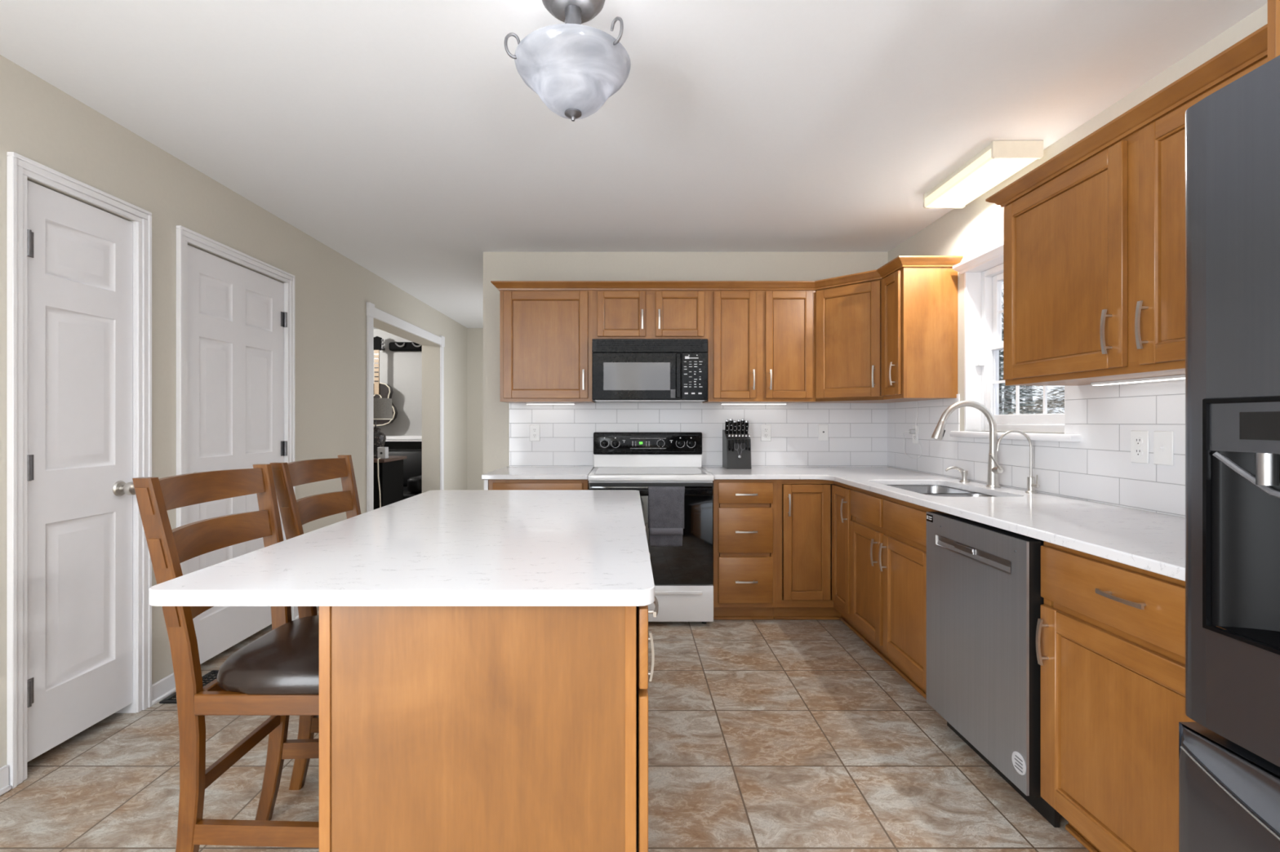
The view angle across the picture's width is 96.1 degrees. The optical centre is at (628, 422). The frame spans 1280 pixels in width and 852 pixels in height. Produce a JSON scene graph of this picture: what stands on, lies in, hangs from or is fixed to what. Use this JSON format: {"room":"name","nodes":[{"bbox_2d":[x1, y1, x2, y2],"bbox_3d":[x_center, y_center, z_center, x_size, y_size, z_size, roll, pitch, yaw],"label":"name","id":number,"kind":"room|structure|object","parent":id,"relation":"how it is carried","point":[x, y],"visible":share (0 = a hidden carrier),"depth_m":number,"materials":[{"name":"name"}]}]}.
{"room":"kitchen","nodes":[
{"label":"kitchen","id":0,"kind":"room"},
{"bbox_2d":[0,54,466,768],"bbox_3d":[-2.200,0.005,2.400,0.200,2.470,10.400,0,0,0],"label":"wall","id":1,"kind":"structure","parent":0,"point":[40,122],"depth_m":2.94,"materials":[{"name":"beige paint"}]},
{"bbox_2d":[6,151,151,789],"bbox_3d":[-2.159,0.163,2.226,0.163,2.155,0.568,0,0,0],"label":"trim","id":2,"kind":"structure","parent":1,"relation":"attached to","point":[19,167],"depth_m":1.99,"materials":[{"name":"white paint"}]},
{"bbox_2d":[26,180,135,762],"bbox_3d":[-2.093,0.172,2.225,0.104,2.046,0.446,0,0,0],"label":"door","id":3,"kind":"structure","parent":1,"relation":"in","point":[81,490],"depth_m":2.20,"materials":[{"name":"white paint"}]},
{"bbox_2d":[0,606,318,796],"bbox_3d":[-2.088,1.198,3.450,0.024,0.085,8.100,0,0,0],"label":"baseboard","id":4,"kind":"structure","parent":1,"relation":"attached to","point":[165,687],"depth_m":2.55,"materials":[{"name":"white paint"}]},
{"bbox_2d":[176,225,294,621],"bbox_3d":[-2.159,0.163,3.128,0.163,2.155,0.919,0,0,0],"label":"trim","id":5,"kind":"structure","parent":1,"relation":"attached to","point":[184,235],"depth_m":2.76,"materials":[{"name":"white paint"}]},
{"bbox_2d":[187,244,287,664],"bbox_3d":[-2.093,0.172,3.130,0.104,2.046,0.798,0,0,0],"label":"door","id":6,"kind":"structure","parent":1,"relation":"in","point":[237,319],"depth_m":3.06,"materials":[{"name":"white paint"}]},
{"bbox_2d":[366,302,444,512],"bbox_3d":[-2.086,0.138,5.555,0.028,2.205,1.894,0,0,0],"label":"trim","id":7,"kind":"structure","parent":1,"relation":"attached to","point":[372,313],"depth_m":4.70,"materials":[{"name":"white paint"}]},
{"bbox_2d":[373,328,422,448],"bbox_3d":[-3.750,0.005,7.643,2.900,2.470,0.115,0,0,0],"label":"wall","id":8,"kind":"structure","parent":0,"point":[402,371],"depth_m":7.60,"materials":[{"name":"grey paint"}]},
{"bbox_2d":[373,336,397,426],"bbox_3d":[-3.235,-0.532,7.495,0.463,1.156,0.210,0,0,0],"label":"acoustic guitar","id":9,"kind":"object","parent":8,"relation":"hanging from","point":[381,390],"visible":0.56,"depth_m":7.41,"materials":[{"name":"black wood"}]},
{"bbox_2d":[385,435,422,441],"bbox_3d":[-3.700,0.217,7.580,2.800,0.075,0.040,0,0,0],"label":"rail","id":10,"kind":"object","parent":8,"relation":"attached to","point":[388,438],"depth_m":7.57,"materials":[{"name":"white paint"}]},
{"bbox_2d":[389,342,422,351],"bbox_3d":[-2.837,-0.965,7.525,0.585,0.170,0.150,0,0,0],"label":"hook rail","id":11,"kind":"object","parent":8,"relation":"attached to","point":[393,346],"visible":0.77,"depth_m":7.50,"materials":[{"name":"metal"}]},
{"bbox_2d":[466,328,483,489],"bbox_3d":[-1.500,0.005,7.550,1.200,2.470,0.100,0,0,0],"label":"wall","id":12,"kind":"structure","parent":0,"point":[474,335],"depth_m":7.50,"materials":[{"name":"beige paint"}]},
{"bbox_2d":[0,606,1089,851],"bbox_3d":[-1.575,1.290,2.500,7.250,0.100,11.000,0,0,0],"label":"floor","id":13,"kind":"structure","parent":0,"point":[773,735],"depth_m":2.07,"materials":[{"name":"tile"}]},
{"bbox_2d":[159,670,218,703],"bbox_3d":[-1.995,1.236,2.695,0.140,0.008,0.330,0,0,0],"label":"floor vent","id":14,"kind":"object","parent":13,"relation":"in","point":[213,673],"visible":0.33,"depth_m":2.73,"materials":[{"name":"black metal"}]},
{"bbox_2d":[168,673,217,700],"bbox_3d":[-1.995,1.236,2.695,0.100,0.006,0.290,0,0,0],"label":"grille","id":15,"kind":"object","parent":14,"relation":"attached to","point":[211,675],"depth_m":2.75,"materials":[{"name":"black metal"}]},
{"bbox_2d":[132,464,319,851],"bbox_3d":[-0.915,0.686,1.598,0.575,1.107,0.474,0,0,0],"label":"counter stool","id":16,"kind":"object","parent":13,"relation":"on","point":[276,675],"visible":0.59,"depth_m":1.42,"materials":[{"name":"brown wood"}]},
{"bbox_2d":[217,615,319,695],"bbox_3d":[-0.842,0.625,1.615,0.430,0.081,0.438,0,0,0],"label":"cushion","id":17,"kind":"object","parent":16,"relation":"on","point":[284,660],"depth_m":1.43,"materials":[{"name":"brown leather"}]},
{"bbox_2d":[270,454,360,790],"bbox_3d":[-0.907,0.686,2.110,0.575,1.107,0.474,0,0,0],"label":"counter stool","id":18,"kind":"object","parent":13,"relation":"on","point":[295,513],"visible":0.21,"depth_m":2.02,"materials":[{"name":"brown wood"}]},
{"bbox_2d":[373,456,407,510],"bbox_3d":[-2.870,0.806,6.045,0.860,0.868,0.610,0,0,0],"label":"dresser","id":19,"kind":"object","parent":13,"relation":"on","point":[391,468],"visible":0.17,"depth_m":5.94,"materials":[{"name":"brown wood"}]},
{"bbox_2d":[377,457,381,507],"bbox_3d":[-2.501,0.794,5.780,0.040,0.871,0.135,0,0,-28],"label":"power cord","id":20,"kind":"object","parent":19,"relation":"hanging from","point":[379,458],"visible":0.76,"depth_m":5.73,"materials":[{"name":"white plastic"}]},
{"bbox_2d":[377,447,388,458],"bbox_3d":[-2.515,0.313,5.898,0.080,0.116,0.084,0,0,0],"label":"box","id":21,"kind":"object","parent":19,"relation":"on","point":[382,452],"visible":0.99,"depth_m":5.86,"materials":[{"name":"grey plastic"}]},
{"bbox_2d":[373,398,392,458],"bbox_3d":[-2.635,0.062,6.000,0.335,0.620,0.335,0,0,0],"label":"table lamp","id":22,"kind":"object","parent":19,"relation":"on","point":[383,410],"visible":0.48,"depth_m":5.93,"materials":[{"name":"ceramic"}]},
{"bbox_2d":[388,448,422,499],"bbox_3d":[-2.990,0.795,7.090,1.220,0.890,0.941,0,0,0],"label":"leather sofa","id":23,"kind":"object","parent":13,"relation":"on","point":[412,465],"visible":0.1,"depth_m":7.34,"materials":[{"name":"black leather"}]},
{"bbox_2d":[319,526,658,851],"bbox_3d":[-0.266,0.795,1.889,0.678,0.889,1.531,0,0,0],"label":"kitchen island","id":24,"kind":"object","parent":13,"relation":"on","point":[442,729],"visible":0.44,"depth_m":1.13,"materials":[{"name":"brown wood"}]},
{"bbox_2d":[149,489,654,606],"bbox_3d":[-0.439,0.335,1.905,0.982,0.030,1.621,0,0,0],"label":"island countertop","id":25,"kind":"structure","parent":24,"relation":"on","point":[438,548],"depth_m":1.34,"materials":[{"name":"white stone"}]},
{"bbox_2d":[484,479,588,489],"bbox_3d":[-0.566,0.795,3.816,0.636,0.890,0.658,0,0,0],"label":"base cabinet","id":26,"kind":"object","parent":13,"relation":"on","point":[488,484],"visible":0.06,"depth_m":3.52,"materials":[{"name":"brown wood"}]},
{"bbox_2d":[481,466,593,479],"bbox_3d":[-0.571,0.335,3.823,0.648,0.030,0.636,0,0,0],"label":"countertop","id":27,"kind":"structure","parent":26,"relation":"on","point":[504,473],"depth_m":3.57,"materials":[{"name":"white stone"}]},
{"bbox_2d":[587,431,714,623],"bbox_3d":[0.139,0.655,3.781,0.767,1.170,0.707,0,0,0],"label":"electric stove","id":28,"kind":"object","parent":13,"relation":"on","point":[683,575],"visible":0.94,"depth_m":3.48,"materials":[{"name":"white metal"}]},
{"bbox_2d":[587,467,714,480],"bbox_3d":[0.139,0.337,3.768,0.763,0.034,0.585,0,0,0],"label":"cooktop","id":29,"kind":"object","parent":28,"relation":"in","point":[597,473],"depth_m":3.52,"materials":[{"name":"white metal"}]},
{"bbox_2d":[648,486,684,546],"bbox_3d":[0.229,0.561,3.434,0.218,0.354,0.058,0,0,0],"label":"dish towel","id":30,"kind":"object","parent":28,"relation":"hanging from","point":[665,504],"visible":1,"depth_m":3.42,"materials":[{"name":"grey fabric"}]},
{"bbox_2d":[712,480,776,620],"bbox_3d":[0.720,0.795,3.814,0.388,0.890,0.652,0,0,0],"label":"base cabinet","id":31,"kind":"object","parent":13,"relation":"on","point":[744,584],"visible":0.91,"depth_m":3.52,"materials":[{"name":"brown wood"}]},
{"bbox_2d":[773,480,866,641],"bbox_3d":[1.390,0.795,3.691,0.952,0.890,0.901,0,0,0],"label":"base cabinet","id":32,"kind":"object","parent":13,"relation":"on","point":[806,590],"visible":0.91,"depth_m":3.53,"materials":[{"name":"brown wood"}]},
{"bbox_2d":[849,486,951,699],"bbox_3d":[1.539,0.795,2.793,0.652,0.890,0.893,0,0,0],"label":"base cabinet","id":33,"kind":"object","parent":13,"relation":"on","point":[888,535],"visible":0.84,"depth_m":2.74,"materials":[{"name":"brown wood"}]},
{"bbox_2d":[926,511,1059,827],"bbox_3d":[1.514,0.800,2.048,0.602,0.872,0.591,0,0,0],"label":"dishwasher","id":34,"kind":"object","parent":13,"relation":"on","point":[984,600],"visible":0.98,"depth_m":1.95,"materials":[{"name":"grey metal"}]},
{"bbox_2d":[1014,755,1022,773],"bbox_3d":[1.214,1.062,1.788,0.001,0.037,0.036,0,0,0],"label":"print","id":35,"kind":"object","parent":34,"relation":"attached to","point":[1018,759],"depth_m":1.79,"materials":[{"name":"grey plastic"}]},
{"bbox_2d":[1035,541,1226,851],"bbox_3d":[1.539,0.795,1.400,0.652,0.890,0.700,0,0,0],"label":"base cabinet","id":36,"kind":"object","parent":13,"relation":"on","point":[1111,655],"visible":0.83,"depth_m":1.49,"materials":[{"name":"brown wood"}]},
{"bbox_2d":[701,466,1185,581],"bbox_3d":[1.195,0.335,2.596,1.342,0.030,3.089,0,0,0],"label":"countertop","id":37,"kind":"structure","parent":36,"relation":"on","point":[1153,542],"depth_m":2.01,"materials":[{"name":"white stone"}]},
{"bbox_2d":[722,430,751,469],"bbox_3d":[0.759,0.188,4.030,0.165,0.265,0.200,0,0,0],"label":"knife block","id":38,"kind":"object","parent":37,"relation":"on","point":[731,460],"visible":0.71,"depth_m":3.94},
{"bbox_2d":[724,419,728,434],"bbox_3d":[0.691,0.039,4.018,0.026,0.116,0.044,0,0,0],"label":"knife","id":39,"kind":"object","parent":38,"relation":"in","point":[726,424],"visible":1,"depth_m":4.01,"materials":[{"name":"plastic"}]},
{"bbox_2d":[728,434,730,450],"bbox_3d":[0.691,0.139,3.919,0.015,0.109,0.016,0,0,-22],"label":"knife","id":40,"kind":"object","parent":38,"relation":"in","point":[729,435],"visible":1,"depth_m":3.91,"materials":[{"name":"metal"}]},
{"bbox_2d":[728,418,733,434],"bbox_3d":[0.718,0.035,4.018,0.026,0.123,0.046,0,0,0],"label":"knife","id":41,"kind":"object","parent":38,"relation":"in","point":[731,421],"visible":0.96,"depth_m":4.01,"materials":[{"name":"plastic"}]},
{"bbox_2d":[731,434,733,451],"bbox_3d":[0.714,0.141,3.919,0.015,0.115,0.016,0,0,22],"label":"knife","id":42,"kind":"object","parent":38,"relation":"in","point":[732,435],"visible":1,"depth_m":3.91,"materials":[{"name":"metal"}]},
{"bbox_2d":[733,420,737,434],"bbox_3d":[0.746,0.042,4.019,0.026,0.110,0.043,0,0,0],"label":"knife","id":43,"kind":"object","parent":38,"relation":"in","point":[735,423],"visible":0.98,"depth_m":4.01,"materials":[{"name":"plastic"}]},
{"bbox_2d":[737,419,741,434],"bbox_3d":[0.773,0.039,4.018,0.026,0.116,0.044,0,0,0],"label":"knife","id":44,"kind":"object","parent":38,"relation":"in","point":[739,422],"visible":0.97,"depth_m":4.01,"materials":[{"name":"plastic"}]},
{"bbox_2d":[733,443,745,457],"bbox_3d":[0.762,0.192,3.926,0.079,0.106,0.007,0,0,0],"label":"scissors","id":45,"kind":"object","parent":38,"relation":"attached to","point":[739,456],"visible":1,"depth_m":3.92,"materials":[{"name":"grey plastic"}]},
{"bbox_2d":[741,418,745,434],"bbox_3d":[0.801,0.035,4.018,0.026,0.123,0.046,0,0,0],"label":"knife","id":46,"kind":"object","parent":38,"relation":"in","point":[743,420],"visible":0.98,"depth_m":4.01,"materials":[{"name":"plastic"}]},
{"bbox_2d":[744,420,748,434],"bbox_3d":[0.828,0.042,4.019,0.026,0.109,0.043,0,0,0],"label":"knife","id":47,"kind":"object","parent":38,"relation":"in","point":[746,425],"visible":0.98,"depth_m":4.01,"materials":[{"name":"plastic"}]},
{"bbox_2d":[745,434,747,449],"bbox_3d":[0.805,0.136,3.919,0.015,0.103,0.016,0,0,-22],"label":"knife","id":48,"kind":"object","parent":38,"relation":"in","point":[746,444],"visible":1,"depth_m":3.91,"materials":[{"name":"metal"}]},
{"bbox_2d":[748,434,751,450],"bbox_3d":[0.828,0.139,3.919,0.015,0.109,0.016,0,0,22],"label":"knife","id":49,"kind":"object","parent":38,"relation":"in","point":[749,435],"visible":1,"depth_m":3.91,"materials":[{"name":"plastic"}]},
{"bbox_2d":[886,484,997,497],"bbox_3d":[1.525,0.443,2.837,0.444,0.184,0.749,0,0,0],"label":"sink","id":50,"kind":"object","parent":37,"relation":"in","point":[929,490],"visible":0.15,"depth_m":3.13,"materials":[{"name":"metal"}]},
{"bbox_2d":[945,466,969,483],"bbox_3d":[1.751,0.277,3.060,0.127,0.086,0.048,0,0,0],"label":"soap dispenser","id":51,"kind":"object","parent":37,"relation":"on","point":[964,473],"visible":1,"depth_m":3.05,"materials":[{"name":"silver metal"}]},
{"bbox_2d":[931,400,1003,488],"bbox_3d":[1.663,0.106,2.820,0.333,0.428,0.090,0,0,0],"label":"faucet","id":52,"kind":"object","parent":37,"relation":"on","point":[994,469],"visible":0.98,"depth_m":2.82,"materials":[{"name":"silver metal"}]},
{"bbox_2d":[995,430,1039,493],"bbox_3d":[1.754,0.177,2.591,0.178,0.285,0.059,0,0,0],"label":"filter faucet","id":53,"kind":"object","parent":37,"relation":"on","point":[1031,486],"visible":1,"depth_m":2.60,"materials":[{"name":"silver metal"}]},
{"bbox_2d":[1178,55,1279,851],"bbox_3d":[1.377,0.347,0.565,0.956,1.785,0.910,0,0,0],"label":"refrigerator","id":54,"kind":"object","parent":13,"relation":"on","point":[1229,757],"visible":1,"depth_m":0.93,"materials":[{"name":"grey metal"}]},
{"bbox_2d":[0,0,1267,328],"bbox_3d":[-1.575,-1.290,2.500,7.250,0.120,11.000,0,0,0],"label":"ceiling","id":55,"kind":"structure","parent":0,"point":[405,138],"depth_m":2.24,"materials":[{"name":"paint"}]},
{"bbox_2d":[504,0,631,121],"bbox_3d":[-0.164,-1.040,1.632,0.344,0.381,0.349,0,0,0],"label":"ceiling light","id":56,"kind":"object","parent":55,"relation":"attached to","point":[573,67],"visible":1,"depth_m":1.54,"materials":[{"name":"white glass"}]},
{"bbox_2d":[923,140,1043,208],"bbox_3d":[1.700,-1.191,2.802,0.220,0.076,0.592,0,0,0],"label":"fluorescent fixture","id":57,"kind":"object","parent":55,"relation":"attached to","point":[1000,160],"visible":1,"depth_m":2.69,"materials":[{"name":"beige plastic"}]},
{"bbox_2d":[483,252,888,578],"bbox_3d":[0.501,0.005,4.220,3.097,2.470,0.140,0,0,0],"label":"wall","id":58,"kind":"structure","parent":0,"point":[497,266],"depth_m":4.15,"materials":[{"name":"beige paint"}]},
{"bbox_2d":[499,290,595,403],"bbox_3d":[-0.548,-0.513,3.969,0.616,0.750,0.362,0,0,0],"label":"upper cabinet","id":59,"kind":"object","parent":58,"relation":"attached to","point":[545,336],"visible":0.99,"depth_m":3.83,"materials":[{"name":"brown wood"}]},
{"bbox_2d":[526,403,574,404],"bbox_3d":[-0.550,-0.132,4.075,0.340,0.012,0.030,0,0,0],"label":"light","id":60,"kind":"object","parent":59,"relation":"attached to","point":[526,403],"visible":1,"depth_m":4.06,"materials":[{"name":"white plastic"}]},
{"bbox_2d":[526,404,573,404],"bbox_3d":[-0.550,-0.127,4.075,0.332,0.002,0.022,0,0,0],"label":"diffuser","id":61,"kind":"object","parent":60,"relation":"attached to","point":[526,404],"depth_m":4.06,"materials":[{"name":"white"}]},
{"bbox_2d":[490,255,963,291],"bbox_3d":[0.497,-0.907,3.738,2.920,0.050,0.545,0,0,13],"label":"crown molding","id":62,"kind":"structure","parent":59,"relation":"attached to","point":[900,262],"depth_m":3.80,"materials":[{"name":"brown wood"}]},
{"bbox_2d":[591,290,708,340],"bbox_3d":[0.147,-0.719,3.969,0.775,0.338,0.362,0,0,0],"label":"upper cabinet","id":63,"kind":"object","parent":58,"relation":"attached to","point":[615,314],"visible":0.97,"depth_m":3.83,"materials":[{"name":"brown wood"}]},
{"bbox_2d":[591,338,707,403],"bbox_3d":[0.143,-0.344,3.942,0.758,0.410,0.397,0,0,0],"label":"microwave","id":64,"kind":"object","parent":63,"relation":"attached to","point":[624,371],"visible":1,"depth_m":3.77,"materials":[{"name":"black plastic"}]},
{"bbox_2d":[684,355,702,394],"bbox_3d":[0.426,-0.313,3.764,0.121,0.258,0.001,0,0,0],"label":"print","id":65,"kind":"object","parent":64,"relation":"attached to","point":[693,364],"depth_m":3.76},
{"bbox_2d":[509,401,887,466],"bbox_3d":[0.509,0.080,4.146,2.732,0.480,0.008,0,0,0],"label":"backsplash","id":66,"kind":"structure","parent":58,"relation":"attached to","point":[858,432],"depth_m":4.14,"materials":[{"name":"tile"}]},
{"bbox_2d":[529,424,539,441],"bbox_3d":[-0.672,0.077,4.137,0.074,0.118,0.009,0,0,0],"label":"outlet","id":67,"kind":"object","parent":66,"relation":"attached to","point":[534,428],"visible":1,"depth_m":4.14,"materials":[{"name":"white plastic"}]},
{"bbox_2d":[760,424,771,441],"bbox_3d":[0.992,0.077,4.137,0.074,0.118,0.009,0,0,0],"label":"outlet","id":68,"kind":"object","parent":66,"relation":"attached to","point":[766,429],"visible":1,"depth_m":4.14,"materials":[{"name":"white plastic"}]},
{"bbox_2d":[817,424,828,440],"bbox_3d":[1.405,0.075,4.136,0.074,0.118,0.012,0,0,0],"label":"cable plate","id":69,"kind":"object","parent":66,"relation":"attached to","point":[823,429],"visible":1,"depth_m":4.14,"materials":[{"name":"white plastic"}]},
{"bbox_2d":[702,290,815,403],"bbox_3d":[0.893,-0.513,3.969,0.716,0.750,0.362,0,0,0],"label":"upper cabinet","id":70,"kind":"object","parent":58,"relation":"attached to","point":[762,344],"visible":0.98,"depth_m":3.83,"materials":[{"name":"brown wood"}]},
{"bbox_2d":[720,403,786,404],"bbox_3d":[0.890,-0.132,4.075,0.460,0.012,0.030,0,0,0],"label":"light","id":71,"kind":"object","parent":70,"relation":"attached to","point":[721,403],"visible":1,"depth_m":4.06,"materials":[{"name":"white plastic"}]},
{"bbox_2d":[721,404,786,404],"bbox_3d":[0.890,-0.127,4.075,0.452,0.002,0.022,0,0,0],"label":"diffuser","id":72,"kind":"object","parent":71,"relation":"attached to","point":[722,404],"depth_m":4.06,"materials":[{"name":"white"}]},
{"bbox_2d":[804,278,924,403],"bbox_3d":[1.557,-0.513,3.831,0.618,0.750,0.620,0,0,0],"label":"upper cabinet","id":73,"kind":"object","parent":58,"relation":"attached to","point":[848,317],"visible":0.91,"depth_m":3.68,"materials":[{"name":"brown wood"}]},
{"bbox_2d":[888,3,1267,518],"bbox_3d":[1.962,0.005,0.675,0.175,2.470,6.950,0,0,0],"label":"wall","id":74,"kind":"structure","parent":0,"point":[972,229],"depth_m":2.97,"materials":[{"name":"beige paint"}]},
{"bbox_2d":[881,266,957,399],"bbox_3d":[1.694,-0.513,3.399,0.360,0.750,0.262,0,0,0],"label":"upper cabinet","id":75,"kind":"object","parent":74,"relation":"attached to","point":[919,304],"visible":0.99,"depth_m":3.27,"materials":[{"name":"brown wood"}]},
{"bbox_2d":[949,242,1081,442],"bbox_3d":[1.929,-0.397,2.816,0.221,0.957,0.898,0,0,0],"label":"window","id":76,"kind":"structure","parent":74,"relation":"in","point":[983,272],"depth_m":3.15,"materials":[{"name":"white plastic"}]},
{"bbox_2d":[887,378,1185,517],"bbox_3d":[1.871,0.075,2.586,0.008,0.490,3.112,0,0,0],"label":"backsplash","id":77,"kind":"structure","parent":74,"relation":"attached to","point":[1099,468],"depth_m":2.34,"materials":[{"name":"tile"}]},
{"bbox_2d":[912,425,918,444],"bbox_3d":[1.862,0.080,3.730,0.009,0.118,0.074,0,0,0],"label":"outlet","id":78,"kind":"object","parent":77,"relation":"attached to","point":[915,441],"visible":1,"depth_m":3.72,"materials":[{"name":"white plastic"}]},
{"bbox_2d":[902,402,921,458],"bbox_3d":[1.836,0.051,3.755,0.054,0.374,0.217,0,0,0],"label":"charger","id":79,"kind":"object","parent":78,"relation":"attached to","point":[910,431],"visible":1,"depth_m":3.71,"materials":[{"name":"grey plastic"}]},
{"bbox_2d":[1130,431,1148,463],"bbox_3d":[1.862,0.090,2.095,0.009,0.118,0.074,0,0,0],"label":"outlet","id":80,"kind":"object","parent":77,"relation":"attached to","point":[1139,439],"visible":1,"depth_m":2.09,"materials":[{"name":"white plastic"}]},
{"bbox_2d":[1134,436,1142,445],"bbox_3d":[1.860,0.070,2.095,0.003,0.033,0.033,0,0,0],"label":"socket","id":81,"kind":"object","parent":80,"relation":"attached to","point":[1138,440],"depth_m":2.09,"materials":[{"name":"white plastic"}]},
{"bbox_2d":[1134,448,1142,457],"bbox_3d":[1.860,0.110,2.095,0.003,0.033,0.033,0,0,0],"label":"socket","id":82,"kind":"object","parent":80,"relation":"attached to","point":[1138,451],"depth_m":2.09,"materials":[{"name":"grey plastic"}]},
{"bbox_2d":[1153,431,1173,466],"bbox_3d":[1.858,0.090,2.002,0.016,0.118,0.074,0,0,0],"label":"light switch","id":83,"kind":"object","parent":77,"relation":"attached to","point":[1163,441],"visible":1,"depth_m":2.00,"materials":[{"name":"white plastic"}]},
{"bbox_2d":[1003,56,1267,386],"bbox_3d":[1.690,-0.527,1.764,0.352,0.750,1.248,0,0,0],"label":"upper cabinet","id":84,"kind":"object","parent":74,"relation":"attached to","point":[1094,255],"visible":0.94,"depth_m":1.88,"materials":[{"name":"brown wood"}]},
{"bbox_2d":[985,23,1267,207],"bbox_3d":[1.695,-0.921,1.788,0.358,0.050,1.302,0,0,0],"label":"crown molding","id":85,"kind":"structure","parent":84,"relation":"on","point":[1251,49],"depth_m":1.70,"materials":[{"name":"brown wood"}]},
{"bbox_2d":[1090,374,1185,386],"bbox_3d":[1.785,-0.145,1.775,0.030,0.012,0.850,0,0,0],"label":"light","id":86,"kind":"object","parent":84,"relation":"attached to","point":[1181,376],"visible":0.56,"depth_m":1.99,"materials":[{"name":"white plastic"}]},
{"bbox_2d":[1267,0,1279,62],"bbox_3d":[1.542,-0.751,0.660,0.664,0.302,0.950,0,0,0],"label":"upper cabinet","id":87,"kind":"object","parent":74,"relation":"attached to","point":[1273,6],"visible":0.36,"depth_m":1.12,"materials":[{"name":"brown wood"}]},
{"label":"outside","id":88,"kind":"structure","parent":0,"visible":0},
{"bbox_3d":[21.150,1.850,12.500,37.700,0.020,65.000,0,0,0],"label":"lawn","id":89,"kind":"structure","parent":88,"visible":0},
{"bbox_2d":[1000,281,1025,414],"bbox_3d":[14.319,-2.730,22.083,4.687,9.144,5.553,0,0,-15],"label":"bare tree","id":90,"kind":"object","parent":89,"relation":"on","point":[1010,400],"visible":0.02,"depth_m":21.90,"materials":[{"name":"grey plant"}]},
{"bbox_2d":[999,328,1036,414],"bbox_3d":[5.994,0.161,9.397,2.019,3.359,2.078,0,0,-25],"label":"evergreen tree","id":91,"kind":"object","parent":89,"relation":"on","point":[1001,360],"visible":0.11,"depth_m":9.17,"materials":[{"name":"grey plant"}]},
{"bbox_2d":[1000,372,1053,414],"bbox_3d":[16.470,-0.347,26.979,5.861,4.375,5.971,0,0,0],"label":"shrub","id":92,"kind":"object","parent":89,"relation":"on","point":[1039,392],"visible":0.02,"depth_m":25.55,"materials":[{"name":"grey plant"}]},
{"bbox_2d":[1000,337,1064,413],"bbox_3d":[11.325,-0.988,16.429,3.881,5.656,4.055,0,0,35],"label":"evergreen tree","id":93,"kind":"object","parent":89,"relation":"on","point":[1029,388],"visible":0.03,"depth_m":16.43,"materials":[{"name":"grey plant"}]},
{"bbox_2d":[1006,400,1064,414],"bbox_3d":[8.003,0.710,10.882,2.514,2.261,2.486,0,0,0],"label":"shrub","id":94,"kind":"object","parent":89,"relation":"on","point":[1051,402],"visible":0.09,"depth_m":10.89,"materials":[{"name":"grey plant"}]},
{"bbox_2d":[1024,386,1064,413],"bbox_3d":[10.302,0.457,12.605,3.293,2.766,3.234,0,0,0],"label":"shrub","id":95,"kind":"object","parent":89,"relation":"on","point":[1060,388],"visible":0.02,"depth_m":13.07,"materials":[{"name":"grey plant"}]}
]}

